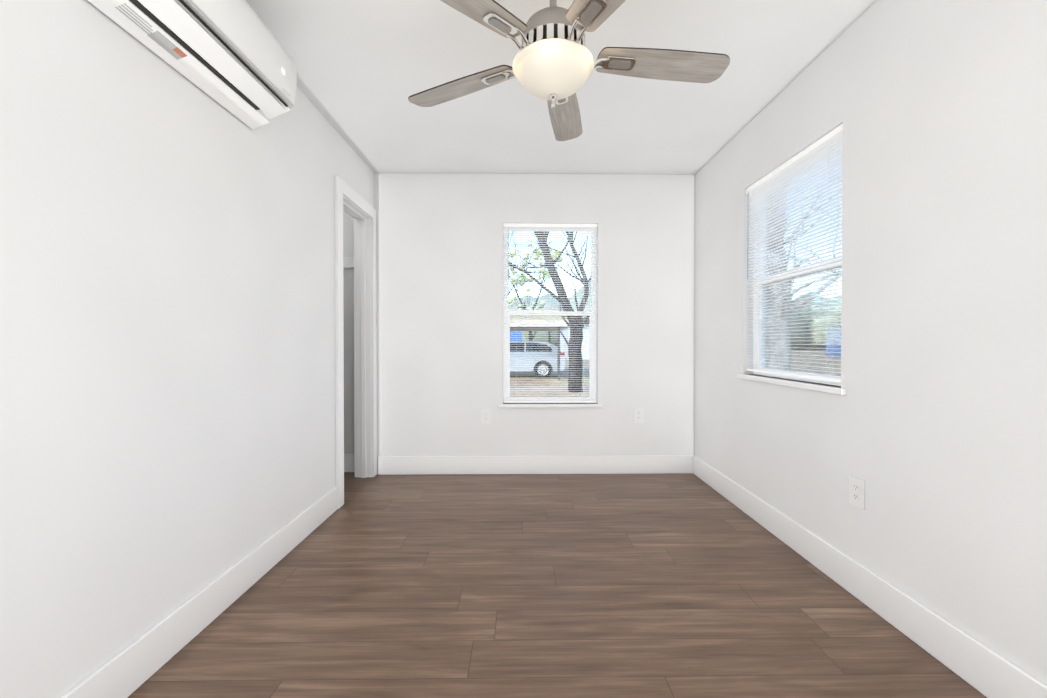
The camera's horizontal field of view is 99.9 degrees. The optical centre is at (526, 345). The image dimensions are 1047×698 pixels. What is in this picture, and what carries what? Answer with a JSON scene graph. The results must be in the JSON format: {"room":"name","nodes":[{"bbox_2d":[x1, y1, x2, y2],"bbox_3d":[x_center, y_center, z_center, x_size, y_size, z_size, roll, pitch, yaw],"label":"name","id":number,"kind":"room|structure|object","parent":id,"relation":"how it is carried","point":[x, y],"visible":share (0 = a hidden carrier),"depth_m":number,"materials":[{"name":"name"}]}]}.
{"room":"empty bedroom","nodes":[
{"label":"empty bedroom","id":0,"kind":"room"},
{"bbox_2d":[0,0,373,697],"bbox_3d":[-1.278,-0.157,1.423,0.115,2.440,4.300,0,0,0],"label":"wall","id":1,"kind":"structure","parent":0,"point":[166,338],"depth_m":1.38,"materials":[{"name":"white paint"}]},
{"bbox_2d":[88,0,296,129],"bbox_3d":[-1.111,-1.110,1.486,0.203,0.312,0.930,0,0,0],"label":"mini-split air conditioner","id":2,"kind":"object","parent":1,"relation":"attached to","point":[235,58],"visible":1,"depth_m":1.55,"materials":[{"name":"white plastic"}]},
{"bbox_2d":[60,486,337,697],"bbox_3d":[-1.211,0.992,1.139,0.015,0.147,3.381,0,0,0],"label":"baseboard","id":3,"kind":"structure","parent":1,"relation":"attached to","point":[129,670],"depth_m":1.59,"materials":[{"name":"paint"}]},
{"bbox_2d":[335,176,376,508],"bbox_3d":[-1.288,-0.022,3.190,0.155,2.140,0.739,0,0,0],"label":"door frame","id":4,"kind":"structure","parent":1,"relation":"attached to","point":[356,206],"depth_m":3.47,"materials":[{"name":"paint"}]},
{"bbox_2d":[343,210,353,453],"bbox_3d":[-1.743,-0.170,2.951,0.798,2.440,1.560,0,0,0],"label":"wall","id":5,"kind":"structure","parent":0,"point":[348,273],"depth_m":3.63,"materials":[{"name":"grey paint"}]},
{"bbox_2d":[343,257,353,267],"bbox_3d":[-1.693,-0.690,2.947,0.694,0.110,1.356,0,0,0],"label":"closet shelf","id":6,"kind":"object","parent":5,"relation":"attached to","point":[348,262],"depth_m":3.61,"materials":[{"name":"paint"}]},
{"bbox_2d":[344,454,353,471],"bbox_3d":[-1.693,0.977,2.961,0.698,0.147,1.360,0,0,0],"label":"baseboard","id":7,"kind":"structure","parent":5,"relation":"attached to","point":[348,462],"depth_m":3.63,"materials":[{"name":"paint"}]},
{"bbox_2d":[374,173,694,473],"bbox_3d":[0.097,-0.176,3.652,2.836,2.440,0.140,0,0,-1],"label":"wall","id":8,"kind":"structure","parent":0,"point":[439,247],"depth_m":3.58,"materials":[{"name":"white paint"}]},
{"bbox_2d":[481,409,490,423],"bbox_3d":[-0.330,0.574,3.578,0.081,0.122,0.008,0,0,-1],"label":"electrical outlet","id":9,"kind":"object","parent":8,"relation":"attached to","point":[485,416],"visible":1,"depth_m":3.58,"materials":[{"name":"white plastic"}]},
{"bbox_2d":[378,455,689,474],"bbox_3d":[0.070,0.971,3.582,2.550,0.147,0.018,0,0,-1],"label":"baseboard","id":10,"kind":"structure","parent":8,"relation":"attached to","point":[603,464],"depth_m":3.58,"materials":[{"name":"paint"}]},
{"bbox_2d":[503,228,596,402],"bbox_3d":[0.193,-0.248,3.679,0.776,1.504,0.077,0,0,-1],"label":"window","id":11,"kind":"structure","parent":8,"relation":"in","point":[592,361],"depth_m":3.66,"materials":[{"name":"white plastic"}]},
{"bbox_2d":[503,223,596,402],"bbox_3d":[0.194,-0.265,3.606,0.770,1.465,0.043,0,0,-1],"label":"window blind","id":12,"kind":"object","parent":11,"relation":"attached to","point":[508,226],"visible":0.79,"depth_m":3.61,"materials":[{"name":"plastic"}]},
{"bbox_2d":[498,403,602,407],"bbox_3d":[0.194,0.488,3.609,0.846,0.027,0.088,0,0,-1],"label":"window sill","id":13,"kind":"structure","parent":8,"relation":"attached to","point":[537,405],"depth_m":3.56,"materials":[{"name":"paint"}]},
{"bbox_2d":[634,408,643,422],"bbox_3d":[0.917,0.571,3.595,0.081,0.122,0.008,0,0,-1],"label":"electrical outlet","id":14,"kind":"object","parent":8,"relation":"attached to","point":[638,415],"visible":1,"depth_m":3.59,"materials":[{"name":"white plastic"}]},
{"bbox_2d":[127,472,986,697],"bbox_3d":[-0.275,1.122,1.542,3.634,0.120,4.510,0,0,-1],"label":"floor","id":15,"kind":"structure","parent":0,"point":[680,585],"depth_m":1.76,"materials":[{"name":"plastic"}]},
{"bbox_2d":[246,0,876,174],"bbox_3d":[-0.275,-1.438,1.521,3.634,0.120,4.510,0,0,-1],"label":"ceiling","id":16,"kind":"structure","parent":0,"point":[365,69],"depth_m":2.31,"materials":[{"name":"white paint"}]},
{"bbox_2d":[408,0,729,140],"bbox_3d":[0.128,-1.112,1.586,1.239,0.532,1.255,0,0,-1],"label":"ceiling fan","id":17,"kind":"object","parent":16,"relation":"hanging from","point":[554,62],"visible":1,"depth_m":1.54,"materials":[{"name":"wood"}]},
{"bbox_2d":[694,0,1046,684],"bbox_3d":[1.474,-0.157,1.450,0.140,2.440,4.300,0,0,-1],"label":"wall","id":18,"kind":"structure","parent":0,"point":[929,428],"depth_m":1.56,"materials":[{"name":"white paint"}]},
{"bbox_2d":[737,374,845,394],"bbox_3d":[1.411,0.198,2.385,0.088,0.027,0.932,0,0,-1],"label":"window sill","id":19,"kind":"structure","parent":18,"relation":"attached to","point":[826,388],"depth_m":2.23,"materials":[{"name":"paint"}]},
{"bbox_2d":[753,141,841,385],"bbox_3d":[1.488,-0.390,2.381,0.077,1.210,0.862,0,0,-1],"label":"window","id":20,"kind":"structure","parent":18,"relation":"in","point":[765,340],"depth_m":2.39,"materials":[{"name":"white plastic"}]},
{"bbox_2d":[746,124,842,382],"bbox_3d":[1.415,-0.415,2.380,0.043,1.156,0.856,0,0,-1],"label":"window blind","id":21,"kind":"object","parent":20,"relation":"attached to","point":[813,151],"visible":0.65,"depth_m":2.29,"materials":[{"name":"plastic"}]},
{"bbox_2d":[849,475,864,509],"bbox_3d":[1.394,0.619,1.858,0.008,0.122,0.081,0,0,-1],"label":"electrical outlet","id":22,"kind":"object","parent":18,"relation":"attached to","point":[856,492],"visible":1,"depth_m":1.85,"materials":[{"name":"white plastic"}]},
{"bbox_2d":[690,455,1046,697],"bbox_3d":[1.393,0.988,1.533,0.018,0.147,4.150,0,0,-1],"label":"baseboard","id":23,"kind":"structure","parent":18,"relation":"attached to","point":[986,671],"depth_m":1.65,"materials":[{"name":"paint"}]},
{"label":"outside","id":24,"kind":"structure","parent":0,"visible":0},
{"bbox_2d":[510,358,588,396],"bbox_3d":[-0.708,1.118,59.989,300.000,0.300,280.000,0,0,-1],"label":"ground","id":25,"kind":"structure","parent":24,"point":[526,382],"depth_m":15.16,"materials":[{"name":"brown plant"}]},
{"bbox_2d":[510,331,521,340],"bbox_3d":[-4.919,-1.250,37.911,9.800,4.800,8.600,0,0,-1],"label":"house","id":26,"kind":"structure","parent":25,"relation":"on","point":[514,332],"depth_m":33.97,"materials":[{"name":"blue"}]},
{"bbox_2d":[509,234,533,296],"bbox_3d":[-1.315,-2.261,15.459,4.235,7.202,2.287,0,0,-1],"label":"tree","id":27,"kind":"object","parent":25,"relation":"on","point":[518,272],"depth_m":15.43,"materials":[{"name":"green plant"}]},
{"bbox_2d":[508,243,562,340],"bbox_3d":[-0.140,-2.858,27.222,4.794,8.216,3.902,0,0,-1],"label":"tree","id":28,"kind":"object","parent":25,"relation":"on","point":[528,289],"depth_m":26.83,"materials":[{"name":"green plant"}]},
{"bbox_2d":[510,341,564,376],"bbox_3d":[-0.745,0.561,18.579,4.600,1.500,2.184,0,0,-1],"label":"car","id":29,"kind":"object","parent":25,"relation":"on","point":[523,352],"depth_m":17.67,"materials":[{"name":"grey paint"}]},
{"bbox_2d":[508,310,576,378],"bbox_3d":[-2.508,-0.040,19.901,8.750,2.680,6.500,0,0,-1],"label":"carport","id":30,"kind":"object","parent":25,"relation":"on","point":[537,321],"depth_m":16.89,"materials":[{"name":"beige paint"}]},
{"bbox_2d":[508,280,590,345],"bbox_3d":[39.663,-2.888,51.574,168.986,22.598,151.940,0,0,-1],"label":"trees","id":31,"kind":"object","parent":25,"relation":"on","point":[572,300],"depth_m":80.31,"materials":[{"name":"green plant"}]},
{"bbox_2d":[509,232,590,391],"bbox_3d":[0.724,-3.496,12.913,5.146,9.730,3.068,0,0,-1],"label":"tree","id":32,"kind":"object","parent":25,"relation":"on","point":[572,351],"depth_m":12.88,"materials":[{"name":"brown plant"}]},
{"bbox_2d":[560,318,588,358],"bbox_3d":[8.528,-1.284,42.088,10.800,4.800,8.600,0,0,-1],"label":"house","id":33,"kind":"structure","parent":25,"relation":"on","point":[585,353],"depth_m":38.06,"materials":[{"name":"white"}]}
]}

